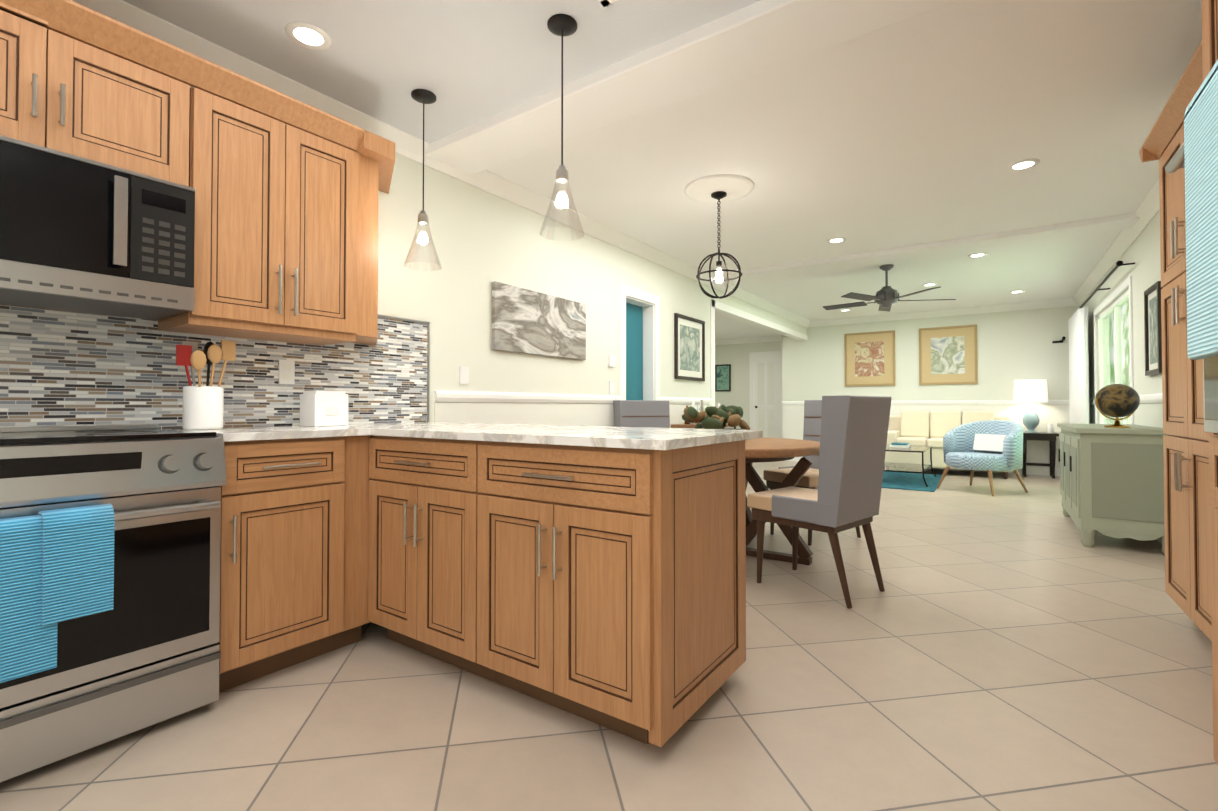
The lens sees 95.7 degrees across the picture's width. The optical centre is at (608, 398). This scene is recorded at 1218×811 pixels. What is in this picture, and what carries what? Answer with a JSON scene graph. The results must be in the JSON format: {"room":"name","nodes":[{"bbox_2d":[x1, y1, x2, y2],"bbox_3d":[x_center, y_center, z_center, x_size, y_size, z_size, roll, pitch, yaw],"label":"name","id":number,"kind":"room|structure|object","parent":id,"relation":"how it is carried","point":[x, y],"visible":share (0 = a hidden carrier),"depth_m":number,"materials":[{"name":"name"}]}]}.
{"room":"dining room and kitchen","nodes":[
{"label":"dining room and kitchen","id":0,"kind":"room"},
{"bbox_2d":[47,29,806,421],"bbox_3d":[-0.084,-0.199,4.850,0.120,2.550,12.700,-1,-1,35],"label":"wall","id":1,"kind":"structure","parent":0,"point":[483,241],"depth_m":3.79,"materials":[{"name":"white paint"}]},
{"bbox_2d":[0,0,55,31],"bbox_3d":[-2.012,-1.291,1.679,0.360,0.240,0.374,-1,-1,35],"label":"upper cabinet","id":2,"kind":"object","parent":1,"relation":"attached to","point":[42,12],"depth_m":1.70,"materials":[{"name":"brown wood"}]},
{"bbox_2d":[0,0,79,156],"bbox_3d":[-2.001,-1.061,1.702,0.350,0.560,0.438,-1,-1,35],"label":"upper cabinet","id":3,"kind":"object","parent":1,"relation":"attached to","point":[40,67],"depth_m":1.72,"materials":[{"name":"brown wood"}]},
{"bbox_2d":[80,8,195,191],"bbox_3d":[-1.818,-1.015,1.962,0.350,0.475,0.438,-1,-1,35],"label":"upper cabinet","id":4,"kind":"object","parent":1,"relation":"attached to","point":[138,100],"depth_m":1.91,"materials":[{"name":"brown wood"}]},
{"bbox_2d":[0,135,195,319],"bbox_3d":[-1.861,-0.544,1.791,0.425,0.445,0.752,-1,-1,35],"label":"microwave oven","id":5,"kind":"object","parent":4,"relation":"attached to","point":[80,234],"visible":1,"depth_m":1.78,"materials":[{"name":"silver metal"}]},
{"bbox_2d":[152,60,307,335],"bbox_3d":[-1.579,-0.774,2.302,0.350,0.945,0.388,-1,-1,35],"label":"upper cabinet","id":6,"kind":"object","parent":1,"relation":"attached to","point":[249,241],"depth_m":2.20,"materials":[{"name":"brown wood"}]},
{"bbox_2d":[264,108,363,343],"bbox_3d":[-1.425,-0.771,2.522,0.350,0.945,0.388,-1,-1,35],"label":"upper cabinet","id":7,"kind":"object","parent":1,"relation":"attached to","point":[333,149],"depth_m":2.48,"materials":[{"name":"brown wood"}]},
{"bbox_2d":[332,132,419,347],"bbox_3d":[-1.243,-0.767,2.782,0.350,0.945,0.372,-1,-1,35],"label":"upper cabinet","id":8,"kind":"object","parent":1,"relation":"attached to","point":[380,331],"depth_m":2.67,"materials":[{"name":"brown wood"}]},
{"bbox_2d":[71,0,810,326],"bbox_3d":[0.000,-1.425,4.810,0.085,0.100,12.700,-1,-1,35],"label":"crown molding","id":9,"kind":"structure","parent":1,"relation":"attached to","point":[409,146],"depth_m":3.08,"materials":[{"name":"white paint"}]},
{"bbox_2d":[460,366,468,383],"bbox_3d":[-0.927,-0.149,3.529,0.007,0.110,0.070,-1,-1,35],"label":"switch plate","id":10,"kind":"object","parent":1,"relation":"attached to","point":[464,375],"depth_m":3.53,"materials":[{"name":"white plastic"}]},
{"bbox_2d":[434,390,620,403],"bbox_3d":[-0.475,0.513,4.156,0.022,1.105,2.010,-1,-1,35],"label":"chair rail","id":11,"kind":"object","parent":1,"relation":"attached to","point":[442,396],"depth_m":3.89,"materials":[{"name":"white wood"}]},
{"bbox_2d":[492,281,585,359],"bbox_3d":[-0.492,-0.555,4.134,0.033,0.460,1.010,-1,-1,35],"label":"canvas art","id":12,"kind":"object","parent":1,"relation":"attached to","point":[526,321],"visible":1,"depth_m":4.05},
{"bbox_2d":[608,355,614,366],"bbox_3d":[0.026,-0.334,4.886,0.019,0.100,0.080,-1,-1,35],"label":"switch plate","id":13,"kind":"object","parent":1,"relation":"attached to","point":[611,358],"depth_m":4.86,"materials":[{"name":"white plastic"}]},
{"bbox_2d":[609,381,613,393],"bbox_3d":[0.024,-0.099,4.890,0.007,0.110,0.070,-1,-1,35],"label":"switch plate","id":14,"kind":"object","parent":1,"relation":"attached to","point":[611,383],"depth_m":4.88,"materials":[{"name":"white plastic"}]},
{"bbox_2d":[626,303,642,399],"bbox_3d":[0.179,0.070,5.370,0.042,2.002,0.508,-1,-1,35],"label":"door","id":15,"kind":"structure","parent":1,"relation":"in","point":[634,352],"depth_m":5.44,"materials":[{"name":"teal wood"}]},
{"bbox_2d":[660,397,711,404],"bbox_3d":[0.871,0.541,6.082,0.022,1.105,1.250,-1,-1,35],"label":"chair rail","id":16,"kind":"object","parent":1,"relation":"attached to","point":[672,400],"depth_m":6.03,"materials":[{"name":"white"}]},
{"bbox_2d":[674,313,704,380],"bbox_3d":[0.906,-0.555,6.140,0.028,0.700,0.700,-1,-1,35],"label":"picture frame","id":17,"kind":"object","parent":1,"relation":"attached to","point":[689,348],"visible":1,"depth_m":6.12,"materials":[{"name":"black wood"}]},
{"bbox_2d":[619,284,807,406],"bbox_3d":[1.802,-0.035,7.538,0.144,2.300,6.130,-1,-1,35],"label":"door frame","id":18,"kind":"structure","parent":1,"relation":"attached to","point":[651,349],"depth_m":5.54,"materials":[{"name":"white wood"}]},
{"bbox_2d":[0,461,1217,810],"bbox_3d":[0.678,1.124,4.726,6.950,0.100,14.000,-1,-1,35],"label":"floor","id":19,"kind":"structure","parent":0,"point":[1010,645],"depth_m":1.79,"materials":[{"name":"tile"}]},
{"bbox_2d":[0,424,226,781],"bbox_3d":[-1.728,0.561,1.681,0.740,0.935,0.752,-1,-1,35],"label":"range","id":20,"kind":"object","parent":19,"relation":"on","point":[110,542],"visible":1,"depth_m":1.58,"materials":[{"name":"silver metal"}]},
{"bbox_2d":[218,436,351,692],"bbox_3d":[-1.448,0.595,2.218,0.637,0.884,0.438,-1,-1,35],"label":"base cabinet","id":21,"kind":"object","parent":19,"relation":"on","point":[286,550],"depth_m":2.04,"materials":[{"name":"brown wood"}]},
{"bbox_2d":[159,420,451,443],"bbox_3d":[-1.195,0.142,2.574,0.651,0.028,1.297,-1,-1,35],"label":"countertop","id":22,"kind":"structure","parent":21,"relation":"on","point":[250,431],"depth_m":2.19,"materials":[{"name":"white stone"}]},
{"bbox_2d":[176,340,235,429],"bbox_3d":[-1.615,-0.058,2.204,0.178,0.360,0.193,-1,-1,35],"label":"utensil crock","id":23,"kind":"object","parent":22,"relation":"on","point":[203,407],"visible":1,"depth_m":2.15,"materials":[{"name":"white ceramic"}]},
{"bbox_2d":[300,391,347,425],"bbox_3d":[-1.354,0.046,2.623,0.144,0.164,0.160,-1,-1,35],"label":"appliance","id":24,"kind":"object","parent":22,"relation":"on","point":[323,408],"visible":1,"depth_m":2.57,"materials":[{"name":"white plastic"}]},
{"bbox_2d":[352,436,363,623],"bbox_3d":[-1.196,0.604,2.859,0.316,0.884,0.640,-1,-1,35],"label":"strip","id":25,"kind":"object","parent":19,"relation":"on","point":[357,441],"depth_m":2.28,"materials":[{"name":"brown wood"}]},
{"bbox_2d":[360,436,487,678],"bbox_3d":[-0.526,0.597,2.379,0.732,0.884,0.660,-1,-1,35],"label":"base cabinet","id":26,"kind":"object","parent":19,"relation":"on","point":[424,574],"depth_m":2.09,"materials":[{"name":"brown wood"}]},
{"bbox_2d":[488,440,745,746],"bbox_3d":[-0.003,0.592,2.013,0.792,0.884,0.660,-1,-1,35],"label":"base cabinet","id":27,"kind":"object","parent":19,"relation":"on","point":[594,574],"depth_m":1.70,"materials":[{"name":"brown wood"}]},
{"bbox_2d":[368,424,762,451],"bbox_3d":[-0.202,0.137,2.205,1.401,0.028,0.765,-1,-1,35],"label":"countertop","id":28,"kind":"structure","parent":27,"relation":"on","point":[568,436],"depth_m":1.89,"materials":[{"name":"white stone"}]},
{"bbox_2d":[613,400,669,427],"bbox_3d":[0.388,0.545,4.705,0.492,1.063,0.610,0,-1,-25],"label":"dining chair","id":29,"kind":"object","parent":19,"relation":"on","point":[642,413],"visible":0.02,"depth_m":4.84,"materials":[{"name":"grey fabric"}]},
{"bbox_2d":[671,423,738,428],"bbox_3d":[1.060,0.683,6.003,0.380,0.820,0.920,-1,-1,35],"label":"console","id":30,"kind":"object","parent":19,"relation":"on","point":[690,425],"visible":0.1,"depth_m":5.70,"materials":[{"name":"brown wood"}]},
{"bbox_2d":[694,403,701,423],"bbox_3d":[0.934,0.165,5.799,0.046,0.208,0.045,-1,-1,35],"label":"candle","id":31,"kind":"object","parent":30,"relation":"on","point":[700,408],"depth_m":5.95,"materials":[{"name":"white wax"}]},
{"bbox_2d":[745,437,819,564],"bbox_3d":[0.777,0.681,3.870,1.400,0.760,1.400,-1,-1,35],"label":"dining table","id":32,"kind":"object","parent":19,"relation":"on","point":[763,449],"visible":0.29,"depth_m":3.56,"materials":[{"name":"brown wood"}]},
{"bbox_2d":[682,404,749,429],"bbox_3d":[0.731,0.170,3.906,0.489,0.262,0.536,-1,-1,35],"label":"centrepiece","id":33,"kind":"object","parent":32,"relation":"on","point":[712,417],"visible":0.73,"depth_m":3.81,"materials":[{"name":"green plant"}]},
{"bbox_2d":[764,400,860,545],"bbox_3d":[1.597,0.539,4.291,0.610,1.063,0.492,0,-1,-27],"label":"dining chair","id":34,"kind":"object","parent":19,"relation":"on","point":[774,478],"visible":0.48,"depth_m":4.42,"materials":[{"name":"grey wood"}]},
{"bbox_2d":[747,395,891,608],"bbox_3d":[1.168,0.521,3.088,0.492,1.063,0.610,1,-1,-41],"label":"dining chair","id":35,"kind":"object","parent":19,"relation":"on","point":[845,494],"visible":1,"depth_m":2.86,"materials":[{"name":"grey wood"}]},
{"bbox_2d":[882,471,941,491],"bbox_3d":[3.725,1.112,7.691,1.550,0.012,1.850,-1,-1,35],"label":"rug","id":36,"kind":"object","parent":19,"relation":"on","point":[904,481],"visible":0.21,"depth_m":7.32,"materials":[{"name":"teal fabric"}]},
{"bbox_2d":[884,442,936,486],"bbox_3d":[3.977,0.849,7.488,0.727,0.499,1.227,-1,-1,35],"label":"coffee table","id":37,"kind":"object","parent":36,"relation":"on","point":[904,467],"visible":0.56,"depth_m":7.33,"materials":[{"name":"black metal"}]},
{"bbox_2d":[885,411,1009,478],"bbox_3d":[5.111,0.660,8.382,1.600,0.936,0.880,-1,-1,35],"label":"sofa","id":38,"kind":"object","parent":19,"relation":"on","point":[921,427],"visible":0.48,"depth_m":8.42,"materials":[{"name":"beige fabric"}]},
{"bbox_2d":[937,420,1027,495],"bbox_3d":[4.457,0.684,6.606,0.907,0.845,0.907,-1,-1,35],"label":"accent chair","id":39,"kind":"object","parent":19,"relation":"on","point":[989,446],"visible":0.98,"depth_m":6.59,"materials":[{"name":"fabric"}]},
{"bbox_2d":[1022,432,1058,478],"bbox_3d":[6.164,0.806,7.913,0.440,0.631,0.440,-1,-1,35],"label":"side table","id":40,"kind":"object","parent":19,"relation":"on","point":[1046,436],"visible":0.85,"depth_m":7.81,"materials":[{"name":"black wood"}]},
{"bbox_2d":[1014,379,1047,432],"bbox_3d":[6.098,0.111,7.969,0.400,0.760,0.400,-1,-1,35],"label":"table lamp","id":41,"kind":"object","parent":40,"relation":"on","point":[1033,390],"visible":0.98,"depth_m":7.87,"materials":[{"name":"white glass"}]},
{"bbox_2d":[1047,424,1053,432],"bbox_3d":[6.290,0.424,7.855,0.070,0.129,0.070,-1,-1,35],"label":"candle","id":42,"kind":"object","parent":40,"relation":"on","point":[1050,428],"visible":0.9,"depth_m":7.83,"materials":[{"name":"white wax"}]},
{"bbox_2d":[1057,423,1168,554],"bbox_3d":[3.981,0.644,4.390,0.528,0.850,1.430,-1,-1,35],"label":"sideboard","id":43,"kind":"object","parent":19,"relation":"on","point":[1111,482],"visible":0.96,"depth_m":3.86,"materials":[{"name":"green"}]},
{"bbox_2d":[1095,384,1139,427],"bbox_3d":[3.758,0.051,4.078,0.253,0.324,0.250,-1,-1,35],"label":"decor","id":44,"kind":"object","parent":43,"relation":"on","point":[1117,401],"visible":1,"depth_m":4.01,"materials":[{"name":"gold metal"}]},
{"bbox_2d":[1155,80,1198,626],"bbox_3d":[2.570,-0.108,2.216,0.347,2.290,0.839,-1,-1,35],"label":"tall cabinet","id":45,"kind":"object","parent":19,"relation":"on","point":[1190,453],"depth_m":2.43,"materials":[{"name":"brown wood"}]},
{"bbox_2d":[1191,0,1217,764],"bbox_3d":[1.529,-0.222,0.919,0.567,2.480,0.800,-1,-1,35],"label":"tall cabinet","id":46,"kind":"object","parent":19,"relation":"on","point":[1205,56],"depth_m":1.41,"materials":[{"name":"brown wood"}]},
{"bbox_2d":[1165,60,1217,433],"bbox_3d":[1.256,-0.325,1.111,0.138,0.814,0.706,-1,-1,35],"label":"built-in oven","id":47,"kind":"object","parent":46,"relation":"in","point":[1195,156],"visible":1,"depth_m":1.06,"materials":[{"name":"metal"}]},
{"bbox_2d":[1184,60,1217,359],"bbox_3d":[1.135,-0.355,0.982,0.088,0.547,0.330,-1,-1,35],"label":"oven towel","id":48,"kind":"object","parent":47,"relation":"hanging from","point":[1201,114],"depth_m":1.05,"materials":[{"name":"teal fabric"}]},
{"bbox_2d":[122,0,1201,320],"bbox_3d":[1.523,-1.539,3.748,4.040,0.104,12.940,-1,-1,35],"label":"ceiling","id":49,"kind":"structure","parent":0,"point":[929,127],"depth_m":2.96,"materials":[{"name":"white paint"}]},
{"bbox_2d":[285,22,330,49],"bbox_3d":[-1.249,-1.507,2.292,0.168,0.006,0.168,0,-1,26],"label":"recessed light","id":50,"kind":"object","parent":49,"relation":"in","point":[291,27],"depth_m":2.28,"materials":[{"name":"white"}]},
{"bbox_2d":[404,89,441,270],"bbox_3d":[-0.918,-1.078,2.726,0.180,0.854,0.180,-1,-1,35],"label":"glass pendant light","id":51,"kind":"object","parent":49,"relation":"hanging from","point":[423,96],"visible":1,"depth_m":2.71,"materials":[{"name":"black"}]},
{"bbox_2d":[540,14,583,239],"bbox_3d":[-0.188,-1.085,2.216,0.180,0.854,0.180,-1,-1,35],"label":"glass pendant light","id":52,"kind":"object","parent":49,"relation":"hanging from","point":[562,25],"visible":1,"depth_m":2.20,"materials":[{"name":"black"}]},
{"bbox_2d":[598,0,616,6],"bbox_3d":[0.068,-1.512,1.873,0.420,0.013,0.300,-1,-1,35],"label":"ceiling vent","id":53,"kind":"object","parent":49,"relation":"in","point":[604,3],"visible":1,"depth_m":2.09,"materials":[{"name":"white"}]},
{"bbox_2d":[685,174,753,202],"bbox_3d":[0.777,-1.468,3.902,0.480,0.040,0.480,-1,-1,35],"label":"ceiling medallion","id":54,"kind":"object","parent":49,"relation":"attached to","point":[732,186],"visible":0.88,"depth_m":3.82,"materials":[{"name":"white paint"}]},
{"bbox_2d":[696,191,741,298],"bbox_3d":[0.777,-1.078,3.896,0.322,0.740,0.322,-1,-1,35],"label":"pendant light","id":55,"kind":"object","parent":54,"relation":"hanging from","point":[718,195],"visible":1,"depth_m":3.88,"materials":[{"name":"black metal"}]},
{"bbox_2d":[425,0,1139,283],"bbox_3d":[1.652,-1.463,3.931,3.800,0.070,4.250,-1,-1,35],"label":"ceiling beam","id":56,"kind":"structure","parent":49,"relation":"attached to","point":[758,36],"depth_m":2.57,"materials":[{"name":"white paint"}]},
{"bbox_2d":[827,237,845,243],"bbox_3d":[2.107,-1.466,5.107,0.168,0.006,0.168,0,-1,26],"label":"recessed light","id":57,"kind":"object","parent":49,"relation":"in","point":[839,239],"depth_m":5.10,"materials":[{"name":"white"}]},
{"bbox_2d":[823,264,955,311],"bbox_3d":[3.034,-1.226,6.078,1.309,0.460,1.321,-1,-1,35],"label":"ceiling fan","id":58,"kind":"object","parent":49,"relation":"hanging from","point":[885,297],"visible":1,"depth_m":5.98,"materials":[{"name":"black metal"}]},
{"bbox_2d":[922,283,936,285],"bbox_3d":[4.048,-1.438,6.960,0.168,0.006,0.168,0,-1,26],"label":"recessed light","id":59,"kind":"object","parent":49,"relation":"in","point":[928,284],"depth_m":6.95,"materials":[{"name":"white"}]},
{"bbox_2d":[968,253,987,257],"bbox_3d":[3.749,-1.458,5.607,0.168,0.006,0.168,0,-1,-10],"label":"recessed light","id":60,"kind":"object","parent":49,"relation":"in","point":[975,255],"depth_m":5.60,"materials":[{"name":"white"}]},
{"bbox_2d":[1009,290,1024,292],"bbox_3d":[5.472,-1.432,7.392,0.168,0.006,0.168,0,-1,26],"label":"recessed light","id":61,"kind":"object","parent":49,"relation":"in","point":[1019,291],"depth_m":7.37,"materials":[{"name":"white"}]},
{"bbox_2d":[1007,159,1039,170],"bbox_3d":[2.642,-1.489,3.515,0.168,0.006,0.168,0,-1,26],"label":"recessed light","id":62,"kind":"object","parent":49,"relation":"in","point":[1025,164],"depth_m":3.51,"materials":[{"name":"white"}]},
{"bbox_2d":[715,312,780,339],"bbox_3d":[1.467,-1.327,9.420,2.550,0.100,5.100,-1,-1,35],"label":"ceiling","id":63,"kind":"structure","parent":0,"point":[726,327],"depth_m":10.23,"materials":[{"name":"white paint"}]},
{"bbox_2d":[715,341,780,428],"bbox_3d":[2.868,-0.102,11.460,2.190,2.550,0.120,-1,-1,35],"label":"wall","id":64,"kind":"structure","parent":0,"point":[736,356],"depth_m":11.50,"materials":[{"name":"white paint"}]},
{"bbox_2d":[715,364,730,391],"bbox_3d":[2.415,-0.439,11.689,0.350,0.570,0.028,-1,-1,35],"label":"framed picture","id":65,"kind":"object","parent":64,"relation":"attached to","point":[723,377],"visible":0.92,"depth_m":11.69,"materials":[{"name":"black"}]},
{"bbox_2d":[715,336,781,344],"bbox_3d":[2.785,-1.198,11.409,2.010,0.100,0.085,-1,-1,35],"label":"crown molding","id":66,"kind":"structure","parent":64,"relation":"attached to","point":[767,338],"depth_m":11.33,"materials":[{"name":"white wood"}]},
{"bbox_2d":[749,351,781,437],"bbox_3d":[3.161,0.108,11.134,0.680,2.120,0.075,-1,-1,35],"label":"door","id":67,"kind":"structure","parent":64,"relation":"attached to","point":[765,372],"depth_m":11.15,"materials":[{"name":"white wood"}]},
{"bbox_2d":[782,305,1079,400],"bbox_3d":[5.058,-0.137,9.077,4.370,2.550,0.120,-1,-1,35],"label":"wall","id":68,"kind":"structure","parent":0,"point":[1012,346],"depth_m":8.71,"materials":[{"name":"white paint"}]},
{"bbox_2d":[844,330,894,385],"bbox_3d":[4.449,-0.677,9.418,0.790,0.920,0.028,-1,-1,35],"label":"picture frame","id":69,"kind":"object","parent":68,"relation":"attached to","point":[869,358],"visible":0.98,"depth_m":9.41,"materials":[{"name":"brown"}]},
{"bbox_2d":[782,400,1068,475],"bbox_3d":[4.968,0.585,9.043,4.250,1.105,0.022,-1,-1,35],"label":"baseboard","id":70,"kind":"structure","parent":68,"relation":"attached to","point":[1045,471],"depth_m":8.46,"materials":[{"name":"white"}]},
{"bbox_2d":[811,298,1070,326],"bbox_3d":[5.127,-1.365,8.923,3.600,0.100,0.085,-1,-1,35],"label":"crown molding","id":71,"kind":"structure","parent":68,"relation":"attached to","point":[1059,302],"depth_m":8.73,"materials":[{"name":"white wood"}]},
{"bbox_2d":[919,324,977,384],"bbox_3d":[5.384,-0.687,8.765,0.790,0.920,0.028,-1,-1,35],"label":"picture frame","id":72,"kind":"object","parent":68,"relation":"attached to","point":[947,354],"visible":0.96,"depth_m":8.76,"materials":[{"name":"brown"}]},
{"bbox_2d":[1052,336,1065,342],"bbox_3d":[6.484,-0.848,7.942,0.140,0.078,0.124,-1,-1,35],"label":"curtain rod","id":73,"kind":"object","parent":68,"relation":"attached to","point":[1062,340],"visible":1,"depth_m":7.96,"materials":[{"name":"black metal"}]},
{"bbox_2d":[1080,211,1163,427],"bbox_3d":[3.130,-0.233,2.606,0.120,2.550,12.700,-1,-1,35],"label":"wall","id":74,"kind":"structure","parent":0,"point":[1142,251],"depth_m":4.68,"materials":[{"name":"white paint"}]},
{"bbox_2d":[434,403,1094,467],"bbox_3d":[2.644,0.513,5.716,4.250,0.910,8.140,-1,-1,35],"label":"wall panel","id":75,"kind":"object","parent":74,"relation":"attached to","point":[1038,451],"visible":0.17,"depth_m":4.91,"materials":[{"name":"white paint"}]},
{"bbox_2d":[1089,399,1094,404],"bbox_3d":[6.287,0.558,7.239,0.022,1.105,1.390,-1,-1,35],"label":"baseboard","id":76,"kind":"structure","parent":74,"relation":"attached to","point":[1091,401],"depth_m":6.85,"materials":[{"name":"white"}]},
{"bbox_2d":[1080,261,1134,307],"bbox_3d":[5.518,-1.154,6.262,0.134,0.050,3.694,-1,-1,35],"label":"curtain rod","id":77,"kind":"object","parent":74,"relation":"attached to","point":[1119,263],"visible":0.79,"depth_m":5.39,"materials":[{"name":"black metal"}]},
{"bbox_2d":[1068,307,1088,423],"bbox_3d":[6.141,-0.010,7.207,0.094,2.200,1.204,-1,-1,35],"label":"panel","id":78,"kind":"object","parent":77,"relation":"hanging from","point":[1078,369],"visible":0.6,"depth_m":6.82,"materials":[{"name":"white"}]},
{"bbox_2d":[1094,276,1133,423],"bbox_3d":[5.302,0.004,5.752,0.105,2.170,2.190,-1,-1,35],"label":"window","id":79,"kind":"structure","parent":74,"relation":"in","point":[1119,290],"depth_m":5.73,"materials":[{"name":"white"}]},
{"bbox_2d":[1071,180,1159,305],"bbox_3d":[3.046,-1.456,2.683,0.085,0.100,12.700,-1,-1,35],"label":"crown molding","id":80,"kind":"structure","parent":74,"relation":"attached to","point":[1149,208],"depth_m":5.04,"materials":[{"name":"white wood"}]},
{"bbox_2d":[1139,393,1162,542],"bbox_3d":[3.810,0.506,3.694,0.022,1.105,2.880,-1,-1,35],"label":"baseboard","id":81,"kind":"structure","parent":74,"relation":"attached to","point":[1147,398],"depth_m":4.24,"materials":[{"name":"white"}]},
{"bbox_2d":[1144,281,1162,375],"bbox_3d":[4.141,-0.519,4.191,0.028,0.670,0.450,-1,-1,35],"label":"picture frame","id":82,"kind":"object","parent":74,"relation":"attached to","point":[1152,330],"visible":0.92,"depth_m":4.20,"materials":[{"name":"black wood"}]},
{"label":"outside","id":83,"kind":"structure","parent":0,"visible":0},
{"bbox_2d":[1109,302,1129,423],"bbox_3d":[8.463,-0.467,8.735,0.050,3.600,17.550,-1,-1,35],"label":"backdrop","id":84,"kind":"structure","parent":83,"point":[1113,350],"depth_m":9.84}
]}

